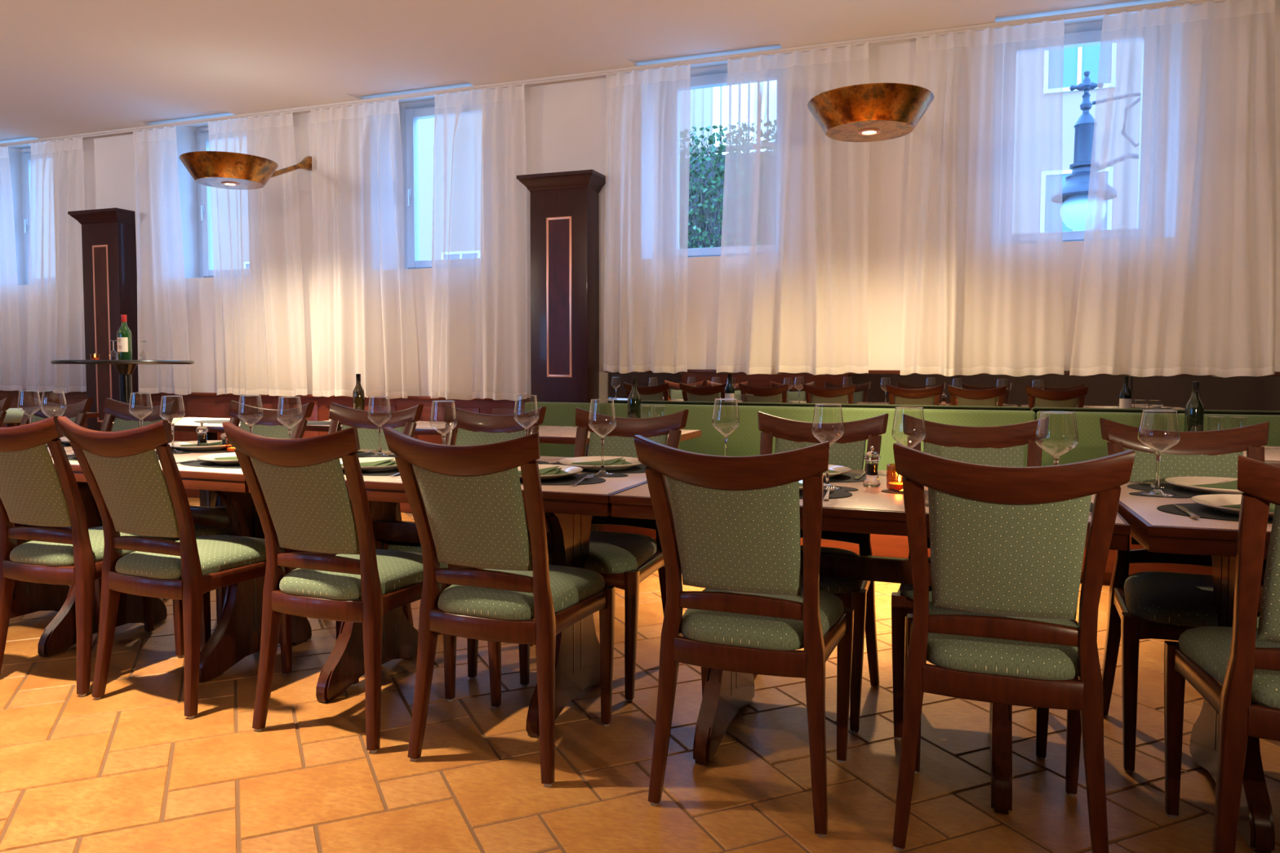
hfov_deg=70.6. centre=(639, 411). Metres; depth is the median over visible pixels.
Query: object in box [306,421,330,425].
placemat
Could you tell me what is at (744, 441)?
upholstered bench
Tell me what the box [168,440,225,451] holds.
dinner plate
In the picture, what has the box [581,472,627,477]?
coaster
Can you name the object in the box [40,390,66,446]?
wine glass
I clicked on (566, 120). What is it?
wall
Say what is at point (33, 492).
dining chair
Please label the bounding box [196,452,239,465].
dinner plate
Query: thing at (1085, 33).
window
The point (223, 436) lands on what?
salt shaker
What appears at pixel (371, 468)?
dinner plate
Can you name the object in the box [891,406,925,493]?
wine glass
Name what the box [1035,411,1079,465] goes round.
wine glass
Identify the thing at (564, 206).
pilaster
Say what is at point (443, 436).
wine glass
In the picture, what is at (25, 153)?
window
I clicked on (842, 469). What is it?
dinner plate
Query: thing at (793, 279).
sheer curtain
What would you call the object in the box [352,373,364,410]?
bottle
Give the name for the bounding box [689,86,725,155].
metal railing
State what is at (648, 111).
sheer curtain
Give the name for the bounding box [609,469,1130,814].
dining table
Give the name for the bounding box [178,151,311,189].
lamp
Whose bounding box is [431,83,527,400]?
sheer curtain
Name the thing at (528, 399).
trim
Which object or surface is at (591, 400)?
bowl
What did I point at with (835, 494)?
placemat
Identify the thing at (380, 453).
wine glass
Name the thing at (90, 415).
side table
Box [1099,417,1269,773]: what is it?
dining chair
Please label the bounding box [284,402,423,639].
dining chair
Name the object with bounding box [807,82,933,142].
lamp
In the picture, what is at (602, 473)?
wine glass
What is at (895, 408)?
bowl
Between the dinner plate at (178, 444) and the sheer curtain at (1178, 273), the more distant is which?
the sheer curtain at (1178, 273)
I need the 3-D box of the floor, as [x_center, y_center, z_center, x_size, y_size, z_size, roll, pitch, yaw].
[-3.166,1.011,2.871,15.100,0.100,9.450,1,3,21]
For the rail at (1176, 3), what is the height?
0.027 m
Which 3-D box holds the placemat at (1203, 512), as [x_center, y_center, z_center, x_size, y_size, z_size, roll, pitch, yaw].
[1.547,0.252,2.226,0.483,0.002,0.305,1,3,19]
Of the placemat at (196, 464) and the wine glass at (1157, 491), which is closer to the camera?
the wine glass at (1157, 491)
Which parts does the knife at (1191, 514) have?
blade, handle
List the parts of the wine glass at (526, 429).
stem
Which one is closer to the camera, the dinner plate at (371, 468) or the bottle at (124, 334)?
the dinner plate at (371, 468)
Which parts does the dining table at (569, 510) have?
leg, edge frame, leg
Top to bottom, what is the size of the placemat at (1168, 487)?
0.002 m
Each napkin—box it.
[179,441,222,446]
[213,456,237,460]
[341,458,396,466]
[518,466,568,475]
[570,457,632,465]
[822,469,839,473]
[1182,480,1237,489]
[1213,502,1275,511]
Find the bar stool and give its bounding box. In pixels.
[3,408,33,427]
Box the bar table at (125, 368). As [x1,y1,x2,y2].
[50,360,194,404]
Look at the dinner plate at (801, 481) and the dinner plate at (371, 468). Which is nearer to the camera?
the dinner plate at (801, 481)
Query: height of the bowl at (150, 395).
0.118 m
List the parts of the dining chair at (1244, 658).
leg, seat frame, seat, leg, crest rail, rail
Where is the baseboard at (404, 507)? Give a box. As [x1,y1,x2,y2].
[185,488,411,512]
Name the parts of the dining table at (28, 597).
leg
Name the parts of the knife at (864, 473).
blade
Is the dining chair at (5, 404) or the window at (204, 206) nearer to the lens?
the dining chair at (5, 404)
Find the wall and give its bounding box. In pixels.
[3,0,1279,403]
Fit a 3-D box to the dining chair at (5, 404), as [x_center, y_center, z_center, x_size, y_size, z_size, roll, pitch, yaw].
[-3.587,0.397,4.571,0.472,0.946,0.608,1,3,21]
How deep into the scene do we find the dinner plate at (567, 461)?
3.23 m
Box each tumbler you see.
[640,404,653,417]
[1206,415,1226,429]
[1228,416,1248,422]
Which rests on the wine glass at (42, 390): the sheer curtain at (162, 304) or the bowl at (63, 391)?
the bowl at (63, 391)
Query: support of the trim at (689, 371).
attached to the wall
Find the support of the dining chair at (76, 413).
on the floor
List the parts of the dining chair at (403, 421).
seat frame, leg, leg, crest rail, leg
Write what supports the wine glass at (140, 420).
on the coaster
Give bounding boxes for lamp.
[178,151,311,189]
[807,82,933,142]
[1062,71,1097,231]
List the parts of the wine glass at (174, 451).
stem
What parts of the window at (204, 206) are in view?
handle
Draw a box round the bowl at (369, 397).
[367,397,391,425]
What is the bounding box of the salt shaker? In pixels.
[219,431,226,449]
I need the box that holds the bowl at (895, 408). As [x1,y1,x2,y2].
[891,408,925,448]
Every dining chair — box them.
[0,395,13,427]
[0,416,184,697]
[19,395,93,436]
[37,397,180,599]
[57,416,293,719]
[142,400,314,633]
[222,422,456,753]
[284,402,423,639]
[381,404,546,679]
[382,426,615,786]
[518,407,688,702]
[633,435,853,837]
[757,411,888,733]
[891,413,1048,759]
[892,442,1135,852]
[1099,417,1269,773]
[1164,454,1279,852]
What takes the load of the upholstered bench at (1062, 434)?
on the floor
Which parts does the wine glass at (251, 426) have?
stem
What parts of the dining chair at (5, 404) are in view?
leg, crest rail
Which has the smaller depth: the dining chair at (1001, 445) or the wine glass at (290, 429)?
the dining chair at (1001, 445)
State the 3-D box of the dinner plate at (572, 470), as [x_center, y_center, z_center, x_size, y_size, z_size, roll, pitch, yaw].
[-0.338,0.198,2.917,0.307,0.024,0.307,1,3,19]
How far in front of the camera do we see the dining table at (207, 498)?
5.70 m
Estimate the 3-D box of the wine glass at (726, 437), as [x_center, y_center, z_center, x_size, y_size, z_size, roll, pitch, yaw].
[0.289,0.080,3.050,0.094,0.249,0.094,1,3,21]
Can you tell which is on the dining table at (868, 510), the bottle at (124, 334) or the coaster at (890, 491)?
the coaster at (890, 491)
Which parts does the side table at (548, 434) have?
edge frame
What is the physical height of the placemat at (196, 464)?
0.002 m
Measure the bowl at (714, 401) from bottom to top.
0.124 m
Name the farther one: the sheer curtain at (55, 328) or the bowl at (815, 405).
the sheer curtain at (55, 328)
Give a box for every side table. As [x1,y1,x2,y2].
[85,412,99,417]
[304,420,457,435]
[538,425,702,531]
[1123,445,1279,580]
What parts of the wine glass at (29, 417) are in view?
stem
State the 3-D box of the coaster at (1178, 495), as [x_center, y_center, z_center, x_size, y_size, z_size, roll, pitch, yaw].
[1.472,0.234,2.555,0.164,0.002,0.100,1,3,15]
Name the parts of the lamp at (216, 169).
lamp shade, arm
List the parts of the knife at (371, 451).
handle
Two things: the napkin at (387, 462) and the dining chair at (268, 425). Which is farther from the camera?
the dining chair at (268, 425)
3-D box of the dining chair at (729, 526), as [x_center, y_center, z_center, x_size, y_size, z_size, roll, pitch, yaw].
[0.297,0.520,2.366,0.472,0.946,0.608,1,3,21]
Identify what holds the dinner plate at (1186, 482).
on the placemat at (1168, 487)
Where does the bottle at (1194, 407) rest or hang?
on the dining table at (1272, 454)
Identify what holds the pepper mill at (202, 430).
on the dining table at (237, 635)
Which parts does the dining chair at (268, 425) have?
leg, seat, leg, leg, crest rail, leg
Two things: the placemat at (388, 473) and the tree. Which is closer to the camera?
the placemat at (388, 473)
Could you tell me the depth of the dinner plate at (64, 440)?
4.12 m
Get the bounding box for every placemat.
[67,453,159,460]
[170,447,235,453]
[180,459,240,468]
[194,419,240,423]
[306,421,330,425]
[342,468,399,475]
[355,451,374,457]
[520,473,605,485]
[542,462,645,473]
[799,488,852,498]
[822,472,865,482]
[924,493,1093,511]
[1127,483,1213,496]
[1156,503,1272,524]
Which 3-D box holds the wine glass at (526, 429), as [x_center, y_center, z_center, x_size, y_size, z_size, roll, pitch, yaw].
[-0.423,0.062,3.370,0.094,0.249,0.094,1,3,21]
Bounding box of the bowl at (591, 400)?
[588,400,617,436]
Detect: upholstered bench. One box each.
[524,401,1035,558]
[1035,410,1279,583]
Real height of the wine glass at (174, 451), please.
0.232 m
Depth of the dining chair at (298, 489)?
2.63 m
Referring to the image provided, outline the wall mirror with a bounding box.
[608,373,1279,415]
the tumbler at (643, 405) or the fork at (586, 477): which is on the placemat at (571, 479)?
the fork at (586, 477)
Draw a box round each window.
[20,146,31,284]
[195,125,213,277]
[400,98,435,269]
[688,64,727,257]
[1062,20,1102,241]
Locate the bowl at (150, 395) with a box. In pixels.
[128,395,152,418]
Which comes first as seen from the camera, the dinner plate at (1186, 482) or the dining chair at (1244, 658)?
the dining chair at (1244, 658)
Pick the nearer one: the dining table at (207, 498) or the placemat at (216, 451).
the placemat at (216, 451)
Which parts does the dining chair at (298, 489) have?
leg, crest rail, rail, seat frame, leg, seat, leg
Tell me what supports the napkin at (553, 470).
on the dinner plate at (572, 470)
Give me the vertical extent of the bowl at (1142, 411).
0.119 m
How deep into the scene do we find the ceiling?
5.46 m
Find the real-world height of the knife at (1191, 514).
0.006 m
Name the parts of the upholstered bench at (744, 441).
panel, backrest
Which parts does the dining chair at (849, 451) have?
leg, crest rail, rail, seat, seat frame, leg, leg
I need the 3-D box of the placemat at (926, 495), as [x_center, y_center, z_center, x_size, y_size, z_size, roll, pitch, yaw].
[0.973,0.240,2.420,0.483,0.002,0.305,1,3,21]
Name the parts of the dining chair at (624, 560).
leg, leg, seat, rail, seat frame, leg, crest rail, leg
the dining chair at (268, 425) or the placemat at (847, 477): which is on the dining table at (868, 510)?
the placemat at (847, 477)
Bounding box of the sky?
[417,87,711,260]
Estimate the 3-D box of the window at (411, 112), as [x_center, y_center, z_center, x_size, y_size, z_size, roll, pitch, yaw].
[-1.438,-1.767,7.028,0.970,1.370,0.135,1,3,21]
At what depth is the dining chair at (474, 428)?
3.69 m
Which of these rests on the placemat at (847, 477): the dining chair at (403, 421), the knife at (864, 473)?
the knife at (864, 473)
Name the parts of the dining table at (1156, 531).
edge frame, leg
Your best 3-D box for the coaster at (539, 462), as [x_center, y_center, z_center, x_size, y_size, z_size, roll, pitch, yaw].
[-0.416,0.188,3.370,0.164,0.002,0.100,1,3,15]
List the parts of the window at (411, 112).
handle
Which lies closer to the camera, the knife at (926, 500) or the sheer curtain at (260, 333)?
the knife at (926, 500)
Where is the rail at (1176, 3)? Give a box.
[0,0,1226,146]
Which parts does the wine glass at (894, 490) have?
stem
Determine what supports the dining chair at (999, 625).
on the floor
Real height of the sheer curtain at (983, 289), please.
1.998 m
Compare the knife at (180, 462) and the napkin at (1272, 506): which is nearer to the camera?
the napkin at (1272, 506)
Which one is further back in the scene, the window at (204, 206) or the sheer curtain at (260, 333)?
the window at (204, 206)
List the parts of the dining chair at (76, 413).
leg, crest rail, leg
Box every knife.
[176,459,199,463]
[357,450,378,454]
[853,471,866,479]
[924,495,928,504]
[1173,504,1199,518]
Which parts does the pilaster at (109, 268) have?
inlay frame, burl panel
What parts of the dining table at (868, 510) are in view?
leg, edge frame, leg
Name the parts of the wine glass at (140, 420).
stem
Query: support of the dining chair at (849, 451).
on the floor
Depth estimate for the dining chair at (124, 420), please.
4.40 m
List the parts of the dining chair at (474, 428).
seat, leg, seat frame, leg, crest rail, leg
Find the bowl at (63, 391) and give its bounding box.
[40,391,66,417]
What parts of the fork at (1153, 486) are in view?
handle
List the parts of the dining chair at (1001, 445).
leg, seat frame, leg, seat, rail, crest rail, leg, leg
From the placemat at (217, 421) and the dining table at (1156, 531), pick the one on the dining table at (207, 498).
the placemat at (217, 421)
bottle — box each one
[116,314,132,359]
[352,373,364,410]
[627,377,640,418]
[1184,381,1204,431]
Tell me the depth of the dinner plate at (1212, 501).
2.34 m
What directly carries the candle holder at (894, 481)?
on the dining table at (868, 510)
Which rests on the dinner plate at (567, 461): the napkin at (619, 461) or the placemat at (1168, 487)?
the napkin at (619, 461)
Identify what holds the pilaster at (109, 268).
attached to the wall
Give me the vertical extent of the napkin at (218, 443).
0.028 m
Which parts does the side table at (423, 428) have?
edge frame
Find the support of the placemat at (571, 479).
on the dining table at (569, 510)
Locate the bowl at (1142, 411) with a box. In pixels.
[1137,410,1181,452]
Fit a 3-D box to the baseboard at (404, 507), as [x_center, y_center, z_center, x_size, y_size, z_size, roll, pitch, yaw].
[-4.736,0.633,7.913,8.610,0.119,0.014,1,3,21]
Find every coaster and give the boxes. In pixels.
[155,451,191,453]
[362,454,396,457]
[537,461,548,464]
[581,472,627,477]
[833,486,857,491]
[881,488,928,494]
[1128,492,1194,497]
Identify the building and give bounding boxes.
[1062,44,1100,231]
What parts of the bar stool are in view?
leg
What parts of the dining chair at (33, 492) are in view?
leg, crest rail, rail, seat frame, leg, seat, leg, leg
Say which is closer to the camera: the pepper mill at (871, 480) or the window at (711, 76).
the pepper mill at (871, 480)
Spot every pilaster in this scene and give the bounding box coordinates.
[67,207,139,431]
[516,168,605,403]
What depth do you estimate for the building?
14.27 m
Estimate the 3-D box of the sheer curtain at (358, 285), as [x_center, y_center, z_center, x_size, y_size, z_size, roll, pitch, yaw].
[-2.140,-1.196,6.721,0.887,2.186,0.157,1,3,21]
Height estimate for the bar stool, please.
0.844 m
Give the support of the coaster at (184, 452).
on the dining table at (237, 635)
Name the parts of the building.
facade pane, facade pane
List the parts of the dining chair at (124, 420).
seat frame, leg, crest rail, leg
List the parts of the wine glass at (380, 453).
stem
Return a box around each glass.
[17,390,40,423]
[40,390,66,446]
[89,354,99,359]
[128,392,152,426]
[159,395,185,453]
[225,436,235,451]
[237,395,263,432]
[276,396,302,439]
[367,396,391,456]
[430,400,457,444]
[513,395,538,435]
[588,399,617,475]
[711,398,739,456]
[811,403,844,489]
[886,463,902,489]
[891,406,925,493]
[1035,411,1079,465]
[1137,409,1181,496]
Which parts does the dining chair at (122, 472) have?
leg, crest rail, rail, leg, seat frame, seat, leg, leg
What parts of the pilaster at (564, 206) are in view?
inlay frame, burl panel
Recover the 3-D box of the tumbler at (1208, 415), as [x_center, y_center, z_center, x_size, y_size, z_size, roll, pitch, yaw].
[2.585,0.089,4.060,0.074,0.139,0.074,1,3,21]
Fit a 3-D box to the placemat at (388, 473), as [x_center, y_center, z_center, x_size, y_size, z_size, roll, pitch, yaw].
[-0.932,0.199,3.133,0.483,0.002,0.305,1,3,22]
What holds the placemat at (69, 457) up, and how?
on the dining table at (237, 635)
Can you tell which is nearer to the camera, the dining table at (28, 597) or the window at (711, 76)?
the dining table at (28, 597)
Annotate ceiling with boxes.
[0,0,1174,147]
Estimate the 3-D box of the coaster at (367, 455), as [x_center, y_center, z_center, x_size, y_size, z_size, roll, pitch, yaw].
[-1.030,0.175,3.600,0.164,0.002,0.100,1,3,15]
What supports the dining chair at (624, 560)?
on the floor
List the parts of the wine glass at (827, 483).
stem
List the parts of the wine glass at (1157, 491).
stem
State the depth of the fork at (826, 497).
2.52 m
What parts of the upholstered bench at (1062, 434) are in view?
panel, backrest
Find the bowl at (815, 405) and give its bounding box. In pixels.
[811,404,844,445]
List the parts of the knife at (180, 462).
handle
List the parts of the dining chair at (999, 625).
leg, leg, seat frame, seat, rail, crest rail, leg, leg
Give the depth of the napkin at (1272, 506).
2.23 m
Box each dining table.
[9,444,72,618]
[37,440,391,683]
[100,417,309,506]
[248,453,647,737]
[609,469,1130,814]
[1117,481,1275,852]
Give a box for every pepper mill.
[195,422,208,446]
[862,446,880,487]
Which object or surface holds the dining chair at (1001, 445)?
on the floor
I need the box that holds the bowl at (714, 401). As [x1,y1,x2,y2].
[711,400,739,435]
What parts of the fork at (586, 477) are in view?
handle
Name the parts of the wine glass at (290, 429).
stem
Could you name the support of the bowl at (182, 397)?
on the wine glass at (174, 451)
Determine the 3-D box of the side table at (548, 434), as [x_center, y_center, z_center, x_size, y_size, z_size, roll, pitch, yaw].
[-0.252,0.483,4.921,1.000,0.749,0.740,1,3,21]
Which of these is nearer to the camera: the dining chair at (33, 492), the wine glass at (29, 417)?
the dining chair at (33, 492)
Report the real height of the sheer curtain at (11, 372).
2.190 m
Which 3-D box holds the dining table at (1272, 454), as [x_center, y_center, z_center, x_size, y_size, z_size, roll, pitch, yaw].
[2.684,0.547,3.822,1.130,0.749,0.740,1,3,21]
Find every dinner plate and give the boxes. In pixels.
[58,436,70,444]
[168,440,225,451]
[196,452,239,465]
[339,457,397,471]
[517,464,582,480]
[558,456,640,470]
[798,480,802,490]
[822,464,851,478]
[1164,476,1244,494]
[1191,493,1274,519]
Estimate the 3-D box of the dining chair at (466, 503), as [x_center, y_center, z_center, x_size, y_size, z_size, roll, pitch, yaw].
[-0.377,0.506,2.619,0.472,0.946,0.608,1,3,21]
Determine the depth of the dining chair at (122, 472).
2.88 m
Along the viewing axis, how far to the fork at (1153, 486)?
2.71 m
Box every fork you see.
[570,474,593,485]
[822,486,834,499]
[1134,480,1164,488]
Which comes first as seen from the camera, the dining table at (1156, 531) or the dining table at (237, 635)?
the dining table at (1156, 531)
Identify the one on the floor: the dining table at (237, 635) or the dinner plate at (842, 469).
the dining table at (237, 635)
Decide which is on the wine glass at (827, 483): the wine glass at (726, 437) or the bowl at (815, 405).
the bowl at (815, 405)
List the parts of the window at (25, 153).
handle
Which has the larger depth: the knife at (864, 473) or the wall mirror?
the wall mirror
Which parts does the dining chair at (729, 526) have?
leg, leg, crest rail, rail, seat frame, seat, leg, leg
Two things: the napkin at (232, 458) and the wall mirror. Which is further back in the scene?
the wall mirror
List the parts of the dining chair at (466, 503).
leg, crest rail, rail, leg, seat frame, seat, leg, leg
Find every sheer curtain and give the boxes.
[0,145,22,391]
[26,136,86,393]
[133,125,191,395]
[208,111,307,396]
[310,97,407,399]
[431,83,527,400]
[603,62,690,373]
[715,41,869,375]
[899,17,1064,376]
[1069,0,1275,377]
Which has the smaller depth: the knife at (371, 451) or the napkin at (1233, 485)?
the napkin at (1233, 485)
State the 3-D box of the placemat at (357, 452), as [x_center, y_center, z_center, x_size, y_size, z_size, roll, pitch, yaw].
[-1.308,0.170,3.673,0.483,0.002,0.305,1,3,19]
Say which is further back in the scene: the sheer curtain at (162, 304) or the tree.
the tree
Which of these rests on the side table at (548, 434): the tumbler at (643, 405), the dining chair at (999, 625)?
the tumbler at (643, 405)
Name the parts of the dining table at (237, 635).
leg, edge frame, leg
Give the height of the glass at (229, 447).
0.060 m
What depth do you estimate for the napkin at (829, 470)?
2.96 m
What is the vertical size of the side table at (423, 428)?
0.749 m
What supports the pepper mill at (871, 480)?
on the dining table at (868, 510)
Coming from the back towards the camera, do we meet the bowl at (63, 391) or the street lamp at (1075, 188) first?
the street lamp at (1075, 188)
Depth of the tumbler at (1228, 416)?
4.04 m
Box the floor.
[0,497,1279,852]
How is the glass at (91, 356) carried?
on the bar table at (125, 368)
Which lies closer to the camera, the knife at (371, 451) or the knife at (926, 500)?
the knife at (926, 500)
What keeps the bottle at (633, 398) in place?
on the side table at (548, 434)
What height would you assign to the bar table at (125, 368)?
1.139 m
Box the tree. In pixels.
[688,124,726,248]
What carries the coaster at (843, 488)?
on the dining table at (868, 510)
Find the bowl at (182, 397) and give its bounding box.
[159,397,185,423]
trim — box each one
[0,389,531,401]
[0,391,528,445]
[605,368,1279,376]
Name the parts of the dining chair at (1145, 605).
leg, leg, seat frame, rail, crest rail, seat, leg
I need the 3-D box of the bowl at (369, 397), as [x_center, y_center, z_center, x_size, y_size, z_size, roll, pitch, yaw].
[-1.036,-0.001,3.597,0.094,0.117,0.094,1,3,21]
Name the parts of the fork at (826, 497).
handle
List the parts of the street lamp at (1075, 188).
globe, lamp shade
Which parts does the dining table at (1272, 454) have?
edge frame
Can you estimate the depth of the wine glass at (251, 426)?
3.57 m
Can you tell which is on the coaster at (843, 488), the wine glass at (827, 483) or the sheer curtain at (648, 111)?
the wine glass at (827, 483)

